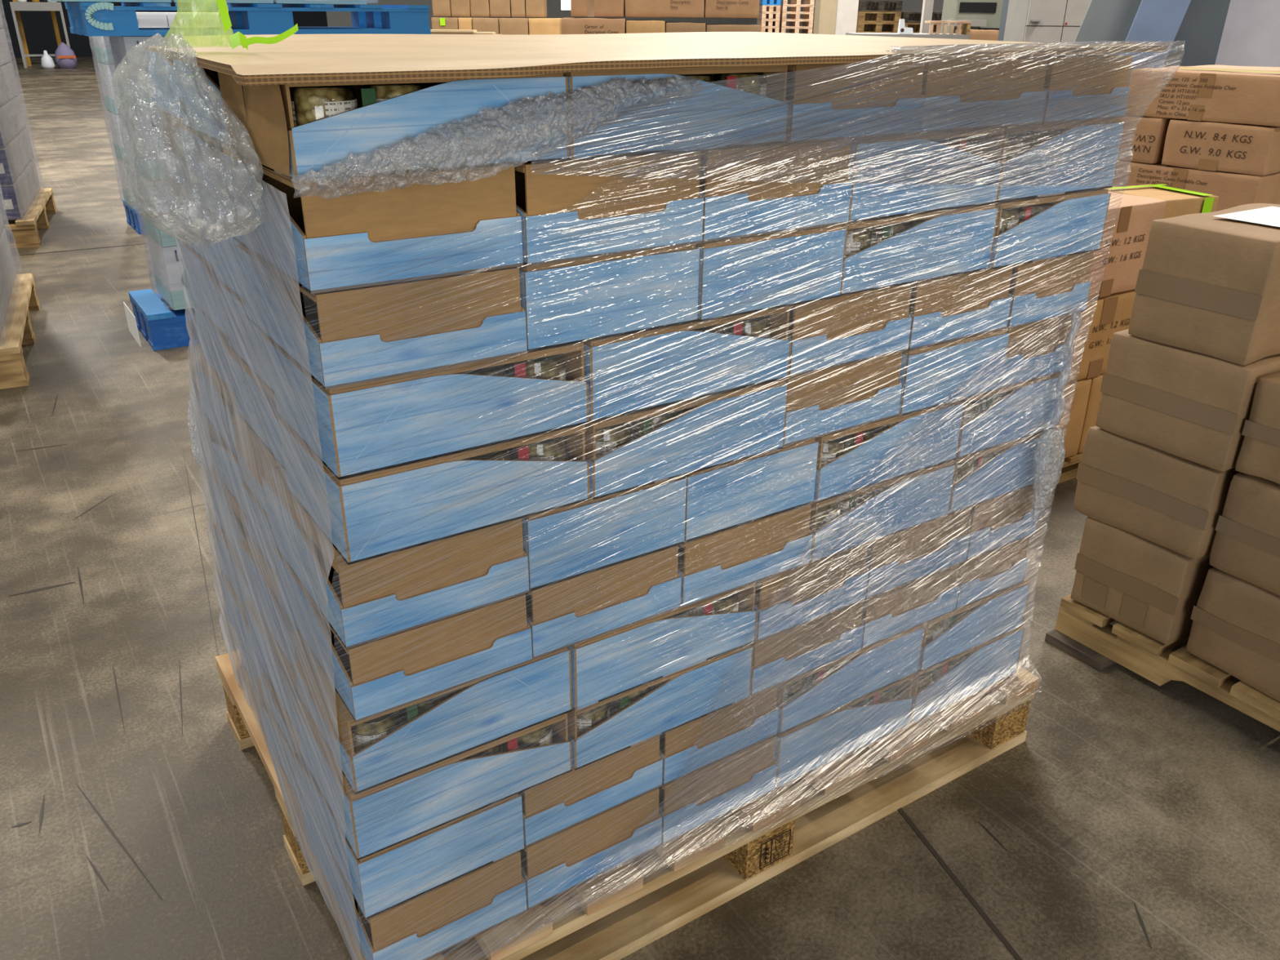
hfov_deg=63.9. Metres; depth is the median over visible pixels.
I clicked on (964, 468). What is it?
jar
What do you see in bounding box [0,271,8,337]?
carton
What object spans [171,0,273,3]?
carton
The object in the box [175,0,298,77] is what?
tie
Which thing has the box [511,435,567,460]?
jar
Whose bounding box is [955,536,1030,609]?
display tray
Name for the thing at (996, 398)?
jar
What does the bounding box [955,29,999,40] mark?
carton
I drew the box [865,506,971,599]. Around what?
display tray
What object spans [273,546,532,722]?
display tray
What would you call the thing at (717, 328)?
jar
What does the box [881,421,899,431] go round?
jar
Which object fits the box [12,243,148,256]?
joint
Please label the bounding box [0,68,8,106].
carton
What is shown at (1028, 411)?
display tray
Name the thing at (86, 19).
pallet
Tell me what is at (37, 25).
wall
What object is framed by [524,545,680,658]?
display tray
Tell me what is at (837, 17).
column
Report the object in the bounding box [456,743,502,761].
jar
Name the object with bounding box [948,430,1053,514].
display tray
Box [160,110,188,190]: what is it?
display tray
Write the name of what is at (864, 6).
pallet
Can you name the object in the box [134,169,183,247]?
carton
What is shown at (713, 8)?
carton
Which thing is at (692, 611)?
jar
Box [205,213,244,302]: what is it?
display tray
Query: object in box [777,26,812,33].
pallet
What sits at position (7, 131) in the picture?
carton
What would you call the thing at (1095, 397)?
carton
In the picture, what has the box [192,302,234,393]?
display tray
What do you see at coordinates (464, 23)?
carton
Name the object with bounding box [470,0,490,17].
carton
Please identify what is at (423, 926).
display tray
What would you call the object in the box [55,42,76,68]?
plastic sack
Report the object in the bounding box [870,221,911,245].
jar
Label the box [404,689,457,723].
jar
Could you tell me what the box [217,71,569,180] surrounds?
display tray
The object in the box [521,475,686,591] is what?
display tray
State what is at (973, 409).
jar
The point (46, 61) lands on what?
jug
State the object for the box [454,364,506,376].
jar
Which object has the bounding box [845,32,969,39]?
bench
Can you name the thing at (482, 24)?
carton
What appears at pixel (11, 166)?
carton
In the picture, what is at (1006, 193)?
display tray
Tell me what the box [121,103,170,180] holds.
carton
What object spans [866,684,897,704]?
jar
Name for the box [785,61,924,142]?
display tray
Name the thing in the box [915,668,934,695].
jar
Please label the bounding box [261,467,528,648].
display tray
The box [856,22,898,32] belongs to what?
pallet
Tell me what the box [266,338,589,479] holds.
display tray
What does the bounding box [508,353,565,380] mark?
jar
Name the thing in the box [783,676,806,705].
jar
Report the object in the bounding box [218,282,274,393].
display tray
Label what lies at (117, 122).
carton
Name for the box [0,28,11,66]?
carton
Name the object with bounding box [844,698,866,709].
jar
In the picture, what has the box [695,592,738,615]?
jar
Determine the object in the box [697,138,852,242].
display tray
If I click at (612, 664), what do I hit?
display tray
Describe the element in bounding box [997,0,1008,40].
door frame
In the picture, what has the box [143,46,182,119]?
display tray
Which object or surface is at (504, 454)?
jar
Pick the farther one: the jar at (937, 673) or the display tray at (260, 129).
the jar at (937, 673)
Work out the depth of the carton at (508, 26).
11.96 m
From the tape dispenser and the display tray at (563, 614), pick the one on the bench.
the tape dispenser
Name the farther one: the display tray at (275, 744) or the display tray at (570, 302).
the display tray at (275, 744)
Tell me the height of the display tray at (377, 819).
0.091 m
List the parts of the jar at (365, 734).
lid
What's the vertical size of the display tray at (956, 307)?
0.092 m
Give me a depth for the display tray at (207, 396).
1.57 m
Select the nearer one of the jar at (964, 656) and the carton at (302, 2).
the jar at (964, 656)
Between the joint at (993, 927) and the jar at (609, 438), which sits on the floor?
the joint at (993, 927)
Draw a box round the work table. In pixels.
[9,1,70,68]
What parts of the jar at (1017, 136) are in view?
lid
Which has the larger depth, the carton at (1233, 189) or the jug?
the jug
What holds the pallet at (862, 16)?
on the pallet at (861, 27)
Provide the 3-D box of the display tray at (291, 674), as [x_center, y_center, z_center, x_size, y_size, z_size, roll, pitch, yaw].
[-0.424,0.245,1.490,0.212,0.091,0.284,-15,29,-30]
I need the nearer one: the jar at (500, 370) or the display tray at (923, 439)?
the jar at (500, 370)
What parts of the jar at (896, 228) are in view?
lid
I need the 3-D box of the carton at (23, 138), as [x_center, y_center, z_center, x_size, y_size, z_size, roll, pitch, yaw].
[-3.931,-2.002,6.204,0.382,0.187,0.566,-10,27,-21]
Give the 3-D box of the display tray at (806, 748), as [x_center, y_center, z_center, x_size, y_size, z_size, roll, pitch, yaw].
[0.274,0.359,1.714,0.293,0.103,0.215,-15,29,-30]
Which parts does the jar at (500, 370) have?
lid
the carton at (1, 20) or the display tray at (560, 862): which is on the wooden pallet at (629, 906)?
the display tray at (560, 862)
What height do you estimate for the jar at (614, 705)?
0.084 m
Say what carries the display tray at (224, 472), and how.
on the display tray at (235, 506)
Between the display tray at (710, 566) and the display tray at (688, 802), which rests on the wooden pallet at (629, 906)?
the display tray at (688, 802)
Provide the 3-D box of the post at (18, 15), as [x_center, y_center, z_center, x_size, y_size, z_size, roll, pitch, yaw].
[-13.027,-9.425,21.613,0.080,1.300,0.080,-15,29,-30]
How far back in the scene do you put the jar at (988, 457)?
1.61 m
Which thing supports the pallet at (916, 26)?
on the pallet
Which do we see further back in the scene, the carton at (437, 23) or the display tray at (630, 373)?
the carton at (437, 23)
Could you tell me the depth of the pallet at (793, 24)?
19.94 m
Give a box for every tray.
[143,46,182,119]
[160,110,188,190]
[171,178,214,268]
[172,59,228,146]
[177,122,231,227]
[181,243,227,336]
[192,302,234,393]
[195,357,237,458]
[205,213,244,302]
[206,417,246,515]
[207,467,248,564]
[213,521,248,610]
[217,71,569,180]
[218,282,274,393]
[219,146,523,293]
[219,570,262,675]
[227,347,284,469]
[232,414,283,515]
[235,243,527,389]
[235,632,259,696]
[240,481,276,575]
[240,537,297,673]
[244,598,300,733]
[256,677,301,804]
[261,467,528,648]
[261,667,294,754]
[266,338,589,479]
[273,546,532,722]
[277,417,590,564]
[290,728,524,919]
[292,630,572,794]
[293,699,572,860]
[298,787,527,959]
[512,150,703,266]
[517,244,699,351]
[519,735,662,847]
[520,787,662,909]
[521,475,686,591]
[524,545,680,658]
[563,65,789,159]
[567,644,753,770]
[568,582,757,711]
[582,306,791,422]
[584,378,788,499]
[658,735,777,844]
[659,685,778,785]
[677,503,812,607]
[683,437,818,542]
[695,224,845,321]
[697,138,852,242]
[750,600,863,695]
[754,542,868,641]
[773,674,913,788]
[776,624,924,734]
[783,351,902,445]
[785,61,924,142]
[787,283,911,377]
[808,460,955,562]
[813,399,964,502]
[840,204,998,296]
[848,126,1004,222]
[861,563,959,648]
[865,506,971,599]
[898,328,1009,415]
[907,266,1013,350]
[910,625,1025,724]
[918,578,1030,671]
[920,57,1048,133]
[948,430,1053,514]
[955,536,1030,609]
[956,371,1064,457]
[966,482,1041,559]
[989,188,1111,269]
[996,117,1124,202]
[1000,314,1072,388]
[1006,251,1093,328]
[1025,53,1133,123]
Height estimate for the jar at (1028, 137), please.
0.084 m
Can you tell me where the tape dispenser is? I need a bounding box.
[897,18,913,34]
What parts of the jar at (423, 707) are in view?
lid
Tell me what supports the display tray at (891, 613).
on the display tray at (882, 664)
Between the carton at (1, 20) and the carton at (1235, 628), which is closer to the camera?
the carton at (1235, 628)
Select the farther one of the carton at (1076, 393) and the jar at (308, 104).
the carton at (1076, 393)
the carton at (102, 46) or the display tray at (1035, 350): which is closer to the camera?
the display tray at (1035, 350)
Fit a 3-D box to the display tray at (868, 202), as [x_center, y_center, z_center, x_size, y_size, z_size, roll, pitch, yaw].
[0.309,-0.425,1.376,0.272,0.097,0.215,-15,29,-30]
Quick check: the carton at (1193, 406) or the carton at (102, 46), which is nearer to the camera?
the carton at (1193, 406)
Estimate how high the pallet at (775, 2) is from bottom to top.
0.128 m
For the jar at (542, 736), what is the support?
in the display tray at (377, 819)
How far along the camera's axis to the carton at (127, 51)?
3.69 m
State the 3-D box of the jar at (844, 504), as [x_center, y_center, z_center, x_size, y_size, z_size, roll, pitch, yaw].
[0.312,0.035,1.501,0.062,0.084,0.062,14,28,26]
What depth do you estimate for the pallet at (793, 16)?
19.89 m
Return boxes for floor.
[0,57,1279,959]
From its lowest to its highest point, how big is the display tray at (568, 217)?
0.097 m
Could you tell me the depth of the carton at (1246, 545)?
1.83 m
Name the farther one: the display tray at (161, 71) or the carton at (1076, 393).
the carton at (1076, 393)
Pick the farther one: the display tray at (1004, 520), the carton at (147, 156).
the carton at (147, 156)
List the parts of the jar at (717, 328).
lid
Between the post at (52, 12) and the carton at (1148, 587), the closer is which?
the carton at (1148, 587)
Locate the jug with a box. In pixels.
[40,50,55,68]
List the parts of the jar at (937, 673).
lid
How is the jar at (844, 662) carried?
in the display tray at (882, 664)
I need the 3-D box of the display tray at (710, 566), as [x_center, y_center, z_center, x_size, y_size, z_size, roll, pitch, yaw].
[0.069,0.049,1.466,0.218,0.090,0.284,-15,29,-30]
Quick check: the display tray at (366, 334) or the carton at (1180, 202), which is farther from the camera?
the carton at (1180, 202)
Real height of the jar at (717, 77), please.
0.084 m
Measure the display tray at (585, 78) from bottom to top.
0.081 m
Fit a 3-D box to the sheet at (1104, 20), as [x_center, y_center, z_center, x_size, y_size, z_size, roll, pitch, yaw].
[2.330,-2.106,5.340,0.747,2.002,0.020,5,25,10]
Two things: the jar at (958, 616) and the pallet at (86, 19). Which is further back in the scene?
the pallet at (86, 19)
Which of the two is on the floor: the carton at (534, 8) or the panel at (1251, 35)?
the panel at (1251, 35)
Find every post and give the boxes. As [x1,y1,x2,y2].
[12,0,31,66]
[49,10,61,45]
[919,0,933,33]
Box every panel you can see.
[1162,0,1230,67]
[1214,0,1279,66]
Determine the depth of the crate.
8.99 m
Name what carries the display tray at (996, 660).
on the wooden pallet at (629, 906)
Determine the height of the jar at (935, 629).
0.084 m
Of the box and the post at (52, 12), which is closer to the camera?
the box
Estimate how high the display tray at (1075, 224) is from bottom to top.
0.088 m
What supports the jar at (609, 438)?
in the display tray at (728, 427)
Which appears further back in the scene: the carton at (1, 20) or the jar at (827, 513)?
the carton at (1, 20)
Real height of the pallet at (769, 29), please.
0.128 m
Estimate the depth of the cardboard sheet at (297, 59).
1.08 m
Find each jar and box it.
[288,84,357,127]
[351,710,402,754]
[363,82,429,102]
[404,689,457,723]
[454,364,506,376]
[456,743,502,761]
[463,448,511,460]
[503,724,552,751]
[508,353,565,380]
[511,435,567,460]
[576,702,609,737]
[595,422,631,458]
[609,684,654,716]
[629,409,680,439]
[654,677,673,688]
[664,607,697,618]
[679,404,702,415]
[680,73,715,84]
[688,323,724,333]
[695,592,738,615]
[712,71,766,97]
[722,315,770,337]
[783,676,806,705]
[805,662,840,690]
[815,501,839,530]
[821,435,845,466]
[839,489,876,515]
[840,653,860,666]
[844,226,871,257]
[844,426,883,453]
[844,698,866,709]
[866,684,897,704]
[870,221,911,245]
[875,484,893,493]
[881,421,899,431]
[909,217,931,227]
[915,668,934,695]
[924,620,943,644]
[928,137,947,146]
[933,655,963,682]
[942,608,973,631]
[947,135,985,157]
[954,458,973,484]
[962,398,983,426]
[962,650,974,659]
[973,448,1004,471]
[981,389,1014,413]
[998,206,1020,234]
[1004,131,1026,162]
[1017,202,1052,223]
[1022,128,1059,151]
[1044,127,1072,138]
[1050,200,1061,206]
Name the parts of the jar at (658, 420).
lid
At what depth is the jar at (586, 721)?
1.32 m
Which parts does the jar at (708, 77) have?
glass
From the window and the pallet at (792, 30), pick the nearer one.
the pallet at (792, 30)
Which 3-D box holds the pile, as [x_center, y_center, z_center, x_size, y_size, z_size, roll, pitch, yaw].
[-1.836,-4.405,10.084,0.800,0.040,0.270,1,25,0]
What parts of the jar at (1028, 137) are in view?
lid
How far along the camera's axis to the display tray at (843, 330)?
1.32 m
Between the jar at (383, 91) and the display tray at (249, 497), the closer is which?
the jar at (383, 91)
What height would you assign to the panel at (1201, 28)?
2.204 m
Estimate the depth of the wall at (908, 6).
29.57 m
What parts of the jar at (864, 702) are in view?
lid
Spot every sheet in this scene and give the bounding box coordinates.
[166,31,1168,85]
[1074,0,1142,54]
[1120,0,1191,84]
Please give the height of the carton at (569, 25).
0.567 m
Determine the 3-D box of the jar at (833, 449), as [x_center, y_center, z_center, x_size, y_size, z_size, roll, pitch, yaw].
[0.253,-0.034,1.429,0.062,0.084,0.062,20,31,35]
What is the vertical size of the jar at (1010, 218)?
0.084 m
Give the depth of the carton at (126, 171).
5.99 m
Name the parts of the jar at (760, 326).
lid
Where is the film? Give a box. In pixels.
[123,40,1184,959]
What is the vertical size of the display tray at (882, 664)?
0.092 m
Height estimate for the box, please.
0.144 m
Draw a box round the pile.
[430,29,495,34]
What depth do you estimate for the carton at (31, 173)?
6.32 m
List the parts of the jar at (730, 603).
lid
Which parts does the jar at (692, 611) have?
lid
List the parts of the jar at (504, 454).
lid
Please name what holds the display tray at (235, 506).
on the display tray at (225, 565)
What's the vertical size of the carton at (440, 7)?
0.378 m
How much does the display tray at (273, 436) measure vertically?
0.092 m
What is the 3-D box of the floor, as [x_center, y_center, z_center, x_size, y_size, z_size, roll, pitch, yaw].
[0.927,-6.028,16.204,48.000,0.121,42.000,-15,29,-30]
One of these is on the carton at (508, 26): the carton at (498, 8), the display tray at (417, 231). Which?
the carton at (498, 8)
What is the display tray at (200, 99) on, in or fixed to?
on the display tray at (417, 231)
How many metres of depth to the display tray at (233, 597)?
1.72 m
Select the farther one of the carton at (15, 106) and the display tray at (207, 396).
the carton at (15, 106)
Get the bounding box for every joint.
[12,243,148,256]
[897,807,1022,959]
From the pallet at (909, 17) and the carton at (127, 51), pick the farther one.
the pallet at (909, 17)
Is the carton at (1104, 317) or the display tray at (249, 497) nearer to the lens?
the display tray at (249, 497)
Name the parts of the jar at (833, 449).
lid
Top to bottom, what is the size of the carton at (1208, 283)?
0.220 m
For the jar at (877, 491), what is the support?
in the display tray at (915, 499)
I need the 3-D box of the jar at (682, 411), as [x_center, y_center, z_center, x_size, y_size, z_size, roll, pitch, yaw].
[0.078,-0.073,1.280,0.062,0.084,0.062,-19,31,-37]
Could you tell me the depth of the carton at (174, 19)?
5.82 m
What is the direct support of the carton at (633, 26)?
on the carton base
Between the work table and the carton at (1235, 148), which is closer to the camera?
the carton at (1235, 148)
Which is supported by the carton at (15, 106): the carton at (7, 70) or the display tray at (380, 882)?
the carton at (7, 70)
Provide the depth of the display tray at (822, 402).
1.36 m
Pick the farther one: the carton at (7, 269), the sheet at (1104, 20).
the sheet at (1104, 20)
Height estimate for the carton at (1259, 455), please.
0.184 m
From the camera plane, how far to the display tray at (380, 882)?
1.25 m
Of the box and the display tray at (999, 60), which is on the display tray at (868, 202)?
the display tray at (999, 60)
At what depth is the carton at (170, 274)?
4.01 m
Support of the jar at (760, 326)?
in the display tray at (630, 373)
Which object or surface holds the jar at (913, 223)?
in the display tray at (958, 241)
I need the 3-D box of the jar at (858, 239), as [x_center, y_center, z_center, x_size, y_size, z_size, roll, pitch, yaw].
[0.264,-0.295,1.315,0.062,0.084,0.062,21,32,38]
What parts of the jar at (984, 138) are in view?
lid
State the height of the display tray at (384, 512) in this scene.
0.092 m
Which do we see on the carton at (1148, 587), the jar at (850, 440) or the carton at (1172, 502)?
the carton at (1172, 502)
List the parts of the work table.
leg, leg, cross rail, leg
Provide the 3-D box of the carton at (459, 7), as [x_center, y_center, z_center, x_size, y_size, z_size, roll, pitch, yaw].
[-2.094,-5.677,12.102,0.226,0.378,0.404,1,25,0]
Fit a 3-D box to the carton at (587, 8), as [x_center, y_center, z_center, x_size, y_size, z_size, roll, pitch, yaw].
[-0.309,-3.652,7.624,0.394,0.378,0.457,1,25,0]
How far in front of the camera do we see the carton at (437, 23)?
11.96 m
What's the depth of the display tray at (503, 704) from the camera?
1.20 m
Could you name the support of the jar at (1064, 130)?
in the display tray at (1006, 193)
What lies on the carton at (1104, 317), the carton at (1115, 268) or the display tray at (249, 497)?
the carton at (1115, 268)
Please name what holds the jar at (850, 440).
in the display tray at (923, 439)
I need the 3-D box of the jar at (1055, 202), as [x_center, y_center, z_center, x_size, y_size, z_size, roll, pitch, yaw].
[0.621,-0.389,1.525,0.062,0.084,0.062,19,30,34]
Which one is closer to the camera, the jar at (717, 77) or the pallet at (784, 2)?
the jar at (717, 77)
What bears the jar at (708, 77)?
in the display tray at (585, 78)
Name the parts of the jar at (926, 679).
lid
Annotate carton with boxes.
[0,11,3,28]
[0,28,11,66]
[0,62,18,101]
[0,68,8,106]
[0,102,16,147]
[0,137,24,184]
[0,171,31,220]
[0,209,4,237]
[0,228,16,304]
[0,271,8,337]
[6,95,26,135]
[15,127,34,168]
[22,159,40,201]
[50,0,171,2]
[92,12,168,63]
[97,62,123,114]
[106,109,132,162]
[108,35,178,110]
[115,155,142,208]
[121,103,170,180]
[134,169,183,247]
[146,233,194,310]
[164,12,220,26]
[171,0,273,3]
[273,0,366,4]
[431,0,451,16]
[431,17,462,29]
[450,0,471,16]
[457,17,475,30]
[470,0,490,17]
[471,17,499,34]
[488,0,511,17]
[498,17,528,35]
[511,0,525,17]
[525,0,546,17]
[528,17,561,34]
[560,17,626,34]
[570,0,625,17]
[625,0,704,17]
[626,19,665,33]
[665,22,705,32]
[703,0,759,17]
[705,23,760,31]
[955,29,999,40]
[1048,377,1091,462]
[1062,288,1135,383]
[1070,516,1213,644]
[1073,426,1239,559]
[1077,373,1103,453]
[1087,191,1166,298]
[1095,328,1279,471]
[1105,183,1218,218]
[1112,160,1279,211]
[1118,115,1176,164]
[1124,66,1279,126]
[1128,203,1279,365]
[1161,119,1279,176]
[1186,64,1279,70]
[1186,567,1279,701]
[1209,471,1279,595]
[1235,372,1279,484]
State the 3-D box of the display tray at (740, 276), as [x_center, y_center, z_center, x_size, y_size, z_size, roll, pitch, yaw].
[0.082,-0.295,1.315,0.215,0.088,0.284,-15,29,-30]
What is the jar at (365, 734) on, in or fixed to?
in the display tray at (503, 704)
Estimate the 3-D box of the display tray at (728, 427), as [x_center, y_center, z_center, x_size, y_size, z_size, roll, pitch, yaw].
[0.008,-0.089,1.311,0.286,0.092,0.215,-15,29,-30]
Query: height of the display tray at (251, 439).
0.095 m
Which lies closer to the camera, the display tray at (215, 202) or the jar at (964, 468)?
the display tray at (215, 202)
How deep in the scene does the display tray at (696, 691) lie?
1.38 m
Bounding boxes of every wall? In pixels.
[0,0,736,57]
[736,0,943,32]
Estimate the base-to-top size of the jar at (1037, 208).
0.084 m
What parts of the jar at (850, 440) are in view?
lid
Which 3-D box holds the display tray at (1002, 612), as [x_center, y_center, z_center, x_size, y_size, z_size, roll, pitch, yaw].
[0.511,0.207,1.812,0.257,0.092,0.215,-15,29,-30]
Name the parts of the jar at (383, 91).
glass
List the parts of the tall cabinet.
door, door, door, door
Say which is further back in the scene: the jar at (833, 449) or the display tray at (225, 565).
the display tray at (225, 565)
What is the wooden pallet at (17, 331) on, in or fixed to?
on the floor
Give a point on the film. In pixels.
(270, 277)
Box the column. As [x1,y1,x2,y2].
[813,0,858,35]
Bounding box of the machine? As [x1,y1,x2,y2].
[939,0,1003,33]
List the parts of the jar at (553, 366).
glass, lid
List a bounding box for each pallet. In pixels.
[0,272,39,389]
[4,187,57,248]
[64,2,431,35]
[122,199,146,234]
[215,649,1039,959]
[756,12,780,20]
[756,19,779,27]
[759,0,781,5]
[759,4,780,13]
[760,26,779,32]
[777,0,814,5]
[777,12,813,20]
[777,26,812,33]
[779,19,813,27]
[780,5,813,13]
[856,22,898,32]
[857,0,902,11]
[857,11,901,22]
[895,11,942,22]
[904,22,941,33]
[1040,452,1082,489]
[1044,594,1279,731]
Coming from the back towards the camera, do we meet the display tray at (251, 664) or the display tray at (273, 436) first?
the display tray at (251, 664)
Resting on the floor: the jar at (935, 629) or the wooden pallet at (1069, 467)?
the wooden pallet at (1069, 467)
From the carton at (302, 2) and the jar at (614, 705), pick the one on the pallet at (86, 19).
the carton at (302, 2)
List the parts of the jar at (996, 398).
lid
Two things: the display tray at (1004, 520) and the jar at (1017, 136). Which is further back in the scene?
the display tray at (1004, 520)
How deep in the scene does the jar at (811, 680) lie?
1.58 m
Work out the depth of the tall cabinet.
7.98 m
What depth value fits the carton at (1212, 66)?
3.80 m
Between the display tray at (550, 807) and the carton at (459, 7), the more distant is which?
the carton at (459, 7)
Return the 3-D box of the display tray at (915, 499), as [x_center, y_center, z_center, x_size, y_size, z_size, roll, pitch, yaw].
[0.298,0.006,1.565,0.279,0.090,0.215,-15,29,-30]
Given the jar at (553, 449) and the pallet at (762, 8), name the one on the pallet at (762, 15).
the pallet at (762, 8)
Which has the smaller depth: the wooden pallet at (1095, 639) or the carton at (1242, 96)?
the wooden pallet at (1095, 639)
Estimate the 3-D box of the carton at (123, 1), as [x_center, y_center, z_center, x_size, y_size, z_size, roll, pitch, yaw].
[-1.920,-1.910,3.623,0.366,0.400,0.345,-15,29,-30]
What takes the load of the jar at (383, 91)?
in the display tray at (260, 129)
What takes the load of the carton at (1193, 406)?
on the carton at (1172, 502)
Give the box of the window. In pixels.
[560,0,570,9]
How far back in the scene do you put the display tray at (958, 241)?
1.33 m
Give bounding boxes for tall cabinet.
[1003,0,1091,42]
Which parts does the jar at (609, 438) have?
lid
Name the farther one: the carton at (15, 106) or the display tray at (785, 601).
the carton at (15, 106)
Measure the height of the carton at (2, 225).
0.207 m
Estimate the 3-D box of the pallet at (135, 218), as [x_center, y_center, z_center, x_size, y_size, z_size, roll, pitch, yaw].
[-2.567,-1.722,6.478,1.200,0.144,0.428,-15,29,-30]
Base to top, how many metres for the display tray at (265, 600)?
0.097 m
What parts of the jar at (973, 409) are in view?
lid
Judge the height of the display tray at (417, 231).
0.097 m
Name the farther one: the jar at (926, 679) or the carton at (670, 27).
the carton at (670, 27)
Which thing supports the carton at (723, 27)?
on the carton base
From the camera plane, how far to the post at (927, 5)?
9.60 m
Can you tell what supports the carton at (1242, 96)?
on the carton at (1235, 148)
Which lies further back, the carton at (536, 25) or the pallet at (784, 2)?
the pallet at (784, 2)
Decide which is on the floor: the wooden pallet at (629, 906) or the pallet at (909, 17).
the wooden pallet at (629, 906)
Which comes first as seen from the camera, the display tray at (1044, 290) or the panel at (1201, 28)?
the display tray at (1044, 290)
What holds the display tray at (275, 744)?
on the wooden pallet at (629, 906)
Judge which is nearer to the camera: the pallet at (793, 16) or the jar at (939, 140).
the jar at (939, 140)
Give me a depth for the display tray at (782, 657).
1.50 m
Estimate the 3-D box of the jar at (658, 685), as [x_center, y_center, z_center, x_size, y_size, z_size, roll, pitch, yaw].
[0.048,0.278,1.426,0.062,0.084,0.062,18,30,33]
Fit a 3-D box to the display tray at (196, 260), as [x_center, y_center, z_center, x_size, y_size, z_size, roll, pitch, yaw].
[-0.536,-0.298,1.531,0.212,0.092,0.284,-15,29,-30]
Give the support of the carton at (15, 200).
on the wooden pallet at (24, 230)
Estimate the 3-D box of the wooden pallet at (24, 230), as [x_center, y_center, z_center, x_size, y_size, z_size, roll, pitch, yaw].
[-3.954,-1.537,6.051,0.800,0.144,1.208,-10,27,-21]
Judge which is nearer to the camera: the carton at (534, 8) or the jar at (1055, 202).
the jar at (1055, 202)
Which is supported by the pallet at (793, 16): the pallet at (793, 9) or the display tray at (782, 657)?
the pallet at (793, 9)
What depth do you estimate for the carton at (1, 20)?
6.16 m
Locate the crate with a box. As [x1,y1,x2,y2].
[924,20,971,34]
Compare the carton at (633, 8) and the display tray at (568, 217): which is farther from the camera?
the carton at (633, 8)
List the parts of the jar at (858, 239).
lid, glass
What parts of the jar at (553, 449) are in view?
lid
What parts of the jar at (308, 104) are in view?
glass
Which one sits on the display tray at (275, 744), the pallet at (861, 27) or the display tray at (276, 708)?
the display tray at (276, 708)
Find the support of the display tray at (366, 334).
on the display tray at (364, 428)
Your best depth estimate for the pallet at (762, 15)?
19.88 m
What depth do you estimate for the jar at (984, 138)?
1.34 m
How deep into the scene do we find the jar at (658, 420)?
1.22 m
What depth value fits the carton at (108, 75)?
5.77 m
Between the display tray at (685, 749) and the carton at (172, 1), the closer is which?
the display tray at (685, 749)
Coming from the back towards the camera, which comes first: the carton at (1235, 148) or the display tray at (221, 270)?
the carton at (1235, 148)
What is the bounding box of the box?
[128,288,199,351]
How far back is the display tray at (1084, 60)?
1.40 m
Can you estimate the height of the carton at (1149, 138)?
0.155 m
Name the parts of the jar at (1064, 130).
lid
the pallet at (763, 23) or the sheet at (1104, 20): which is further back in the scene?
the pallet at (763, 23)
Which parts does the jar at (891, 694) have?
lid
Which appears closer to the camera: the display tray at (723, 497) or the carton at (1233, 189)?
the display tray at (723, 497)
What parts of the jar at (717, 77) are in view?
glass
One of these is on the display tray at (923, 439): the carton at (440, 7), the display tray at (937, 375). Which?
the display tray at (937, 375)

